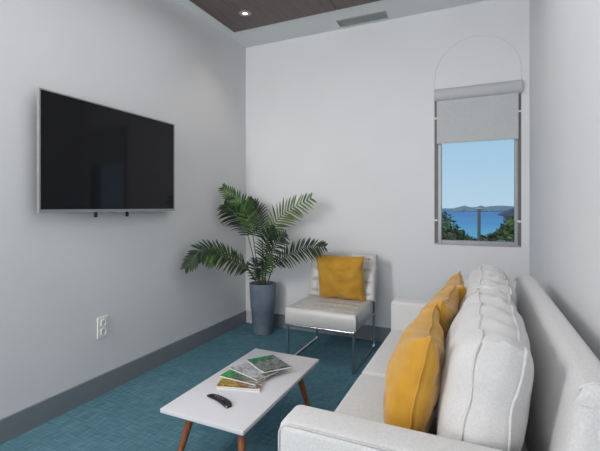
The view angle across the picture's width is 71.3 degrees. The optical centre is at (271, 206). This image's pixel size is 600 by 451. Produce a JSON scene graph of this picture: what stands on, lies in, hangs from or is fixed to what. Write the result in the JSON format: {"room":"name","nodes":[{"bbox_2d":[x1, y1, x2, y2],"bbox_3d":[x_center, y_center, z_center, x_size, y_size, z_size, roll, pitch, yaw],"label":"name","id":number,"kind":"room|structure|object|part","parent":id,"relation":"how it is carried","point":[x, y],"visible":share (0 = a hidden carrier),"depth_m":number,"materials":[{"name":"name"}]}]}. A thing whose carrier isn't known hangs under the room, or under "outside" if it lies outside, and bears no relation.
{"room":"living room","nodes":[
{"label":"living room","id":0,"kind":"room"},
{"bbox_2d":[0,0,245,418],"bbox_3d":[-2.073,-0.220,0.705,0.160,2.745,8.140,0,0,26],"label":"wall","id":1,"kind":"structure","parent":0,"point":[60,273],"depth_m":2.64,"materials":[{"name":"paint"}]},
{"bbox_2d":[97,315,107,338],"bbox_3d":[-1.045,0.743,2.580,0.013,0.128,0.080,0,0,26],"label":"wall outlet","id":2,"kind":"object","parent":1,"relation":"attached to","point":[102,322],"visible":1,"depth_m":2.57,"materials":[{"name":"white plastic"}]},
{"bbox_2d":[101,319,105,325],"bbox_3d":[-1.044,0.716,2.579,0.009,0.038,0.034,0,0,26],"label":"socket","id":3,"kind":"object","parent":2,"relation":"attached to","point":[103,321],"depth_m":2.58,"materials":[{"name":"white plastic"}]},
{"bbox_2d":[101,328,105,334],"bbox_3d":[-1.044,0.770,2.579,0.009,0.038,0.034,0,0,26],"label":"socket","id":4,"kind":"object","parent":2,"relation":"attached to","point":[103,330],"depth_m":2.58,"materials":[{"name":"white plastic"}]},
{"bbox_2d":[37,88,174,216],"bbox_3d":[-0.988,-0.274,2.618,0.082,0.672,1.058,0,0,26],"label":"television","id":5,"kind":"object","parent":1,"relation":"attached to","point":[94,157],"visible":1,"depth_m":2.47,"materials":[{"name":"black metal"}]},
{"bbox_2d":[0,310,245,444],"bbox_3d":[-1.996,1.093,0.667,0.012,0.120,7.820,0,0,26],"label":"baseboard","id":6,"kind":"structure","parent":1,"relation":"attached to","point":[13,425],"depth_m":2.56,"materials":[{"name":"grey paint"}]},
{"bbox_2d":[0,323,382,450],"bbox_3d":[-0.915,1.228,0.130,2.745,0.150,8.140,0,0,26],"label":"floor","id":7,"kind":"structure","parent":0,"point":[126,417],"depth_m":2.47,"materials":[{"name":"teal carpet"}]},
{"bbox_2d":[160,348,318,450],"bbox_3d":[-0.105,1.005,2.051,0.408,0.303,0.842,0,0,26],"label":"coffee table","id":8,"kind":"object","parent":7,"relation":"on","point":[247,408],"visible":0.73,"depth_m":1.84,"materials":[{"name":"white paint"}]},
{"bbox_3d":[-0.378,1.011,1.820,0.117,0.291,0.038,0,0,-29],"label":"leg","id":9,"kind":"part","parent":8,"relation":"part of","materials":[{"name":"brown wood"}]},
{"bbox_2d":[207,394,231,408],"bbox_3d":[-0.229,0.844,1.832,0.048,0.018,0.156,0,0,-44],"label":"remote control","id":10,"kind":"object","parent":8,"relation":"on","point":[225,402],"visible":1,"depth_m":1.81,"materials":[{"name":"black plastic"}]},
{"bbox_2d":[216,379,265,392],"bbox_3d":[-0.144,0.849,2.008,0.209,0.008,0.149,0,0,11],"label":"magazine","id":11,"kind":"object","parent":8,"relation":"on","point":[245,390],"visible":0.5,"depth_m":1.94,"materials":[{"name":"white paper"}]},
{"bbox_2d":[217,377,264,389],"bbox_3d":[-0.145,0.842,2.013,0.209,0.006,0.151,0,0,9],"label":"magazine","id":12,"kind":"object","parent":11,"relation":"on","point":[224,382],"visible":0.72,"depth_m":1.96,"materials":[{"name":"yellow paper"}]},
{"bbox_2d":[219,369,266,385],"bbox_3d":[-0.131,0.836,2.075,0.209,0.006,0.151,0,0,30],"label":"magazine","id":13,"kind":"object","parent":12,"relation":"on","point":[230,374],"visible":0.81,"depth_m":2.04,"materials":[{"name":"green paper"}]},
{"bbox_2d":[230,361,278,380],"bbox_3d":[-0.093,0.830,2.125,0.149,0.006,0.209,0,0,-45],"label":"magazine","id":14,"kind":"object","parent":13,"relation":"on","point":[247,369],"visible":0.78,"depth_m":2.10,"materials":[{"name":"white paper"}]},
{"bbox_2d":[247,355,291,372],"bbox_3d":[-0.017,0.821,2.189,0.161,0.012,0.209,0,0,-28],"label":"magazine","id":15,"kind":"object","parent":14,"relation":"on","point":[270,363],"visible":1,"depth_m":2.19,"materials":[{"name":"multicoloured paper"}]},
{"bbox_3d":[-0.124,1.011,1.694,0.038,0.291,0.117,0,0,-9],"label":"leg","id":16,"kind":"part","parent":8,"relation":"part of","materials":[{"name":"brown wood"}]},
{"bbox_3d":[0.169,1.011,2.283,0.117,0.291,0.038,0,0,-29],"label":"leg","id":17,"kind":"part","parent":8,"relation":"part of","materials":[{"name":"brown wood"}]},
{"bbox_2d":[180,183,327,334],"bbox_3d":[-0.138,0.471,3.546,1.119,1.364,0.825,0,0,0],"label":"potted palm","id":18,"kind":"object","parent":7,"relation":"on","point":[262,292],"visible":1,"depth_m":3.65,"materials":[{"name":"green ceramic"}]},
{"bbox_2d":[285,252,377,374],"bbox_3d":[0.485,0.767,3.257,0.550,0.772,0.641,0,0,26],"label":"lounge chair","id":19,"kind":"object","parent":7,"relation":"on","point":[316,312],"visible":0.73,"depth_m":3.09,"materials":[{"name":"beige leather"}]},
{"bbox_3d":[0.256,0.893,3.371,0.018,0.520,0.640,0,0,26],"label":"frame","id":20,"kind":"part","parent":19,"relation":"part of","materials":[{"name":"silver metal"}]},
{"bbox_3d":[0.446,0.796,3.197,0.530,0.132,0.500,0,0,26],"label":"seat","id":21,"kind":"part","parent":19,"relation":"part of","materials":[{"name":"beige leather"}]},
{"bbox_2d":[315,254,365,301],"bbox_3d":[0.552,0.567,3.334,0.402,0.381,0.162,0,0,29],"label":"throw pillow","id":22,"kind":"object","parent":19,"relation":"on","point":[339,277],"visible":0.96,"depth_m":3.28,"materials":[{"name":"yellow fabric"}]},
{"bbox_3d":[0.583,0.567,3.454,0.550,0.370,0.095,0,-14,26],"label":"backrest","id":23,"kind":"part","parent":19,"relation":"part of","materials":[{"name":"beige leather"}]},
{"bbox_3d":[0.700,0.893,3.150,0.018,0.520,0.640,0,0,26],"label":"frame","id":24,"kind":"part","parent":19,"relation":"part of","materials":[{"name":"silver metal"}]},
{"bbox_2d":[278,265,599,450],"bbox_3d":[0.700,0.723,1.623,0.726,0.861,1.630,0,0,26],"label":"sofa","id":25,"kind":"object","parent":7,"relation":"on","point":[517,375],"visible":0.91,"depth_m":1.03,"materials":[{"name":"grey fabric"}]},
{"bbox_2d":[362,331,402,377],"bbox_3d":[0.801,0.777,1.958,0.606,0.148,0.686,0,0,26],"label":"seat cushion","id":26,"kind":"object","parent":25,"relation":"on","point":[377,366],"depth_m":1.95,"materials":[{"name":"grey fabric"}]},
{"bbox_3d":[0.335,0.782,0.964,0.658,0.482,0.125,0,0,26],"label":"arm","id":27,"kind":"part","parent":25,"relation":"part of","materials":[{"name":"grey fabric"}]},
{"bbox_3d":[1.004,0.782,2.312,0.658,0.482,0.125,0,0,26],"label":"arm","id":28,"kind":"part","parent":25,"relation":"part of","materials":[{"name":"grey fabric"}]},
{"bbox_2d":[383,304,444,432],"bbox_3d":[0.435,0.514,1.263,0.174,0.375,0.400,0,0,22],"label":"throw pillow","id":29,"kind":"object","parent":25,"relation":"on","point":[415,366],"visible":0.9,"depth_m":1.11,"materials":[{"name":"yellow fabric"}]},
{"bbox_2d":[334,374,527,450],"bbox_3d":[0.494,0.777,1.340,0.606,0.148,0.686,0,0,26],"label":"seat cushion","id":30,"kind":"object","parent":25,"relation":"on","point":[364,400],"depth_m":1.50,"materials":[{"name":"grey fabric"}]},
{"bbox_2d":[419,283,458,342],"bbox_3d":[0.619,0.500,1.598,0.173,0.376,0.378,0,0,29],"label":"throw pillow","id":31,"kind":"object","parent":25,"relation":"on","point":[447,300],"visible":0.28,"depth_m":1.48,"materials":[{"name":"yellow fabric"}]},
{"bbox_2d":[440,271,465,309],"bbox_3d":[0.818,0.510,1.923,0.166,0.382,0.375,0,0,24],"label":"throw pillow","id":32,"kind":"object","parent":25,"relation":"on","point":[457,278],"visible":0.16,"depth_m":1.92,"materials":[{"name":"yellow fabric"}]},
{"bbox_2d":[437,287,533,450],"bbox_3d":[0.641,0.505,1.282,0.230,0.418,0.714,10,4,26],"label":"cushion","id":33,"kind":"object","parent":25,"relation":"on","point":[487,378],"depth_m":0.99,"materials":[{"name":"white fabric"}]},
{"bbox_2d":[459,265,516,309],"bbox_3d":[0.955,0.501,1.888,0.233,0.426,0.682,9,4,26],"label":"cushion","id":34,"kind":"object","parent":25,"relation":"on","point":[484,277],"depth_m":1.74,"materials":[{"name":"white fabric"}]},
{"bbox_3d":[0.964,0.605,1.531,0.166,0.497,1.560,0,0,26],"label":"backrest","id":35,"kind":"part","parent":25,"relation":"part of","materials":[{"name":"grey fabric"}]},
{"bbox_2d":[249,281,275,334],"bbox_3d":[-0.085,0.925,3.832,0.252,0.456,0.252,0,0,26],"label":"pot","id":36,"kind":"object","parent":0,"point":[262,294],"depth_m":3.74,"materials":[{"name":"grey ceramic"}]},
{"bbox_2d":[176,0,487,47],"bbox_3d":[-0.915,-1.667,0.130,2.745,0.150,8.140,0,0,26],"label":"ceiling","id":37,"kind":"structure","parent":0,"point":[323,22],"depth_m":3.52,"materials":[{"name":"paint"}]},
{"bbox_2d":[189,0,336,31],"bbox_3d":[-1.542,-1.588,0.284,0.965,0.008,7.337,0,0,26],"label":"ceiling panel","id":38,"kind":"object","parent":37,"relation":"attached to","point":[263,12],"depth_m":3.36,"materials":[{"name":"brown laminate"}]},
{"bbox_2d":[239,10,250,15],"bbox_3d":[-0.220,-1.581,3.404,0.104,0.007,0.104,0,0,26],"label":"recessed light","id":39,"kind":"object","parent":38,"relation":"in","point":[242,12],"visible":1,"depth_m":3.40,"materials":[{"name":"silver metal"}]},
{"bbox_2d":[330,0,380,9],"bbox_3d":[-0.829,-1.588,-0.070,0.619,0.008,7.337,0,0,26],"label":"trim","id":40,"kind":"structure","parent":37,"relation":"attached to","point":[339,4],"depth_m":3.23,"materials":[{"name":"white paint"}]},
{"bbox_2d":[336,11,387,26],"bbox_3d":[0.759,-1.589,3.528,0.410,0.007,0.130,0,0,26],"label":"ceiling vent","id":41,"kind":"object","parent":37,"relation":"in","point":[382,14],"visible":1,"depth_m":3.52,"materials":[{"name":"grey metal"}]},
{"bbox_2d":[246,0,528,327],"bbox_3d":[0.859,-0.220,3.704,2.425,2.745,0.160,0,0,26],"label":"wall","id":42,"kind":"structure","parent":0,"point":[345,117],"depth_m":3.59,"materials":[{"name":"paint"}]},
{"bbox_2d":[246,310,251,322],"bbox_3d":[-0.157,1.091,4.113,0.218,0.125,0.011,0,0,26],"label":"trim","id":43,"kind":"structure","parent":42,"relation":"attached to","point":[248,312],"depth_m":4.14,"materials":[{"name":"paint"}]},
{"bbox_2d":[273,313,390,341],"bbox_3d":[0.924,1.091,3.576,2.195,0.125,0.012,0,0,26],"label":"baseboard","id":44,"kind":"structure","parent":42,"relation":"attached to","point":[366,332],"depth_m":3.64,"materials":[{"name":"grey paint"}]},
{"bbox_2d":[434,93,520,246],"bbox_3d":[1.605,-0.302,3.280,0.607,1.210,0.076,0,0,26],"label":"window","id":45,"kind":"structure","parent":42,"relation":"in","point":[517,142],"depth_m":3.22,"materials":[{"name":"grey metal"}]},
{"bbox_2d":[434,80,521,143],"bbox_3d":[1.582,-0.730,3.230,0.610,0.442,0.045,0,0,26],"label":"roller blind","id":46,"kind":"object","parent":45,"relation":"attached to","point":[481,112],"visible":1,"depth_m":3.23,"materials":[{"name":"grey fabric"}]},
{"bbox_3d":[1.593,0.295,3.255,0.603,0.013,0.016,0,0,26],"label":"sill","id":47,"kind":"part","parent":45,"relation":"part of","materials":[{"name":"grey metal"}]},
{"bbox_2d":[434,35,521,89],"bbox_3d":[1.593,-1.143,3.251,0.613,0.392,0.008,0,0,26],"label":"trim","id":48,"kind":"structure","parent":42,"relation":"attached to","point":[475,35],"depth_m":3.24,"materials":[{"name":"paint"}]},
{"bbox_2d":[529,0,599,360],"bbox_3d":[0.243,-0.220,-0.444,0.160,2.745,8.140,0,0,26],"label":"wall","id":49,"kind":"structure","parent":0,"point":[564,35],"depth_m":1.80,"materials":[{"name":"paint"}]},
{"label":"outside","id":50,"kind":"structure","parent":0,"visible":0},
{"bbox_3d":[36.416,16.253,73.359,120.000,23.800,156.200,0,0,26],"label":"ground","id":51,"kind":"structure","parent":50,"visible":0},
{"bbox_2d":[442,231,455,239],"bbox_3d":[4.318,2.474,10.781,1.505,3.775,1.075,0,0,26],"label":"bush","id":52,"kind":"object","parent":51,"relation":"on","point":[444,235],"visible":0.02,"depth_m":10.62,"materials":[{"name":"green plant"}]},
{"bbox_2d":[442,210,469,239],"bbox_3d":[5.319,2.277,13.466,1.970,4.369,1.518,0,0,26],"label":"tree","id":53,"kind":"object","parent":51,"relation":"on","point":[459,234],"visible":0.07,"depth_m":13.26,"materials":[{"name":"green plant"}]},
{"bbox_2d":[476,208,481,240],"bbox_3d":[4.669,2.213,9.405,0.140,4.380,0.100,0,0,26],"label":"utility pole","id":54,"kind":"object","parent":51,"relation":"on","point":[477,209],"visible":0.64,"depth_m":9.38,"materials":[{"name":"grey metal"}]},
{"bbox_2d":[464,234,501,240],"bbox_3d":[5.753,2.540,11.438,1.171,3.634,1.137,0,0,-21],"label":"bush","id":55,"kind":"object","parent":51,"relation":"on","point":[490,237],"visible":0.05,"depth_m":11.29,"materials":[{"name":"green plant"}]},
{"bbox_2d":[490,216,513,240],"bbox_3d":[7.397,2.333,12.411,1.918,4.257,1.522,0,0,26],"label":"tree","id":56,"kind":"object","parent":51,"relation":"on","point":[503,231],"visible":0.09,"depth_m":12.51,"materials":[{"name":"green plant"}]},
{"bbox_2d":[493,237,513,241],"bbox_3d":[4.836,2.418,8.318,1.118,3.875,1.017,0,0,26],"label":"bush","id":57,"kind":"object","parent":51,"relation":"on","point":[510,239],"visible":0.02,"depth_m":8.34,"materials":[{"name":"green plant"}]},
{"bbox_2d":[497,208,513,227],"bbox_3d":[17.050,2.628,27.262,4.000,5.950,4.800,0,0,26],"label":"house","id":58,"kind":"structure","parent":51,"relation":"on","point":[507,214],"depth_m":26.26,"materials":[{"name":"paint"}]},
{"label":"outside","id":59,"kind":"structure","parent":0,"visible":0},
{"bbox_2d":[442,206,513,210],"bbox_3d":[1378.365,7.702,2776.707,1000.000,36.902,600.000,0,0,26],"label":"hills","id":60,"kind":"structure","parent":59,"point":[462,208],"depth_m":2608.20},
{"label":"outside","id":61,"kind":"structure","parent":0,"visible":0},
{"bbox_2d":[442,208,504,240],"bbox_3d":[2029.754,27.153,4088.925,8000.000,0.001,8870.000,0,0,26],"label":"sea","id":62,"kind":"structure","parent":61,"point":[467,220],"depth_m":780.83,"materials":[{"name":"liquid"}]}
]}

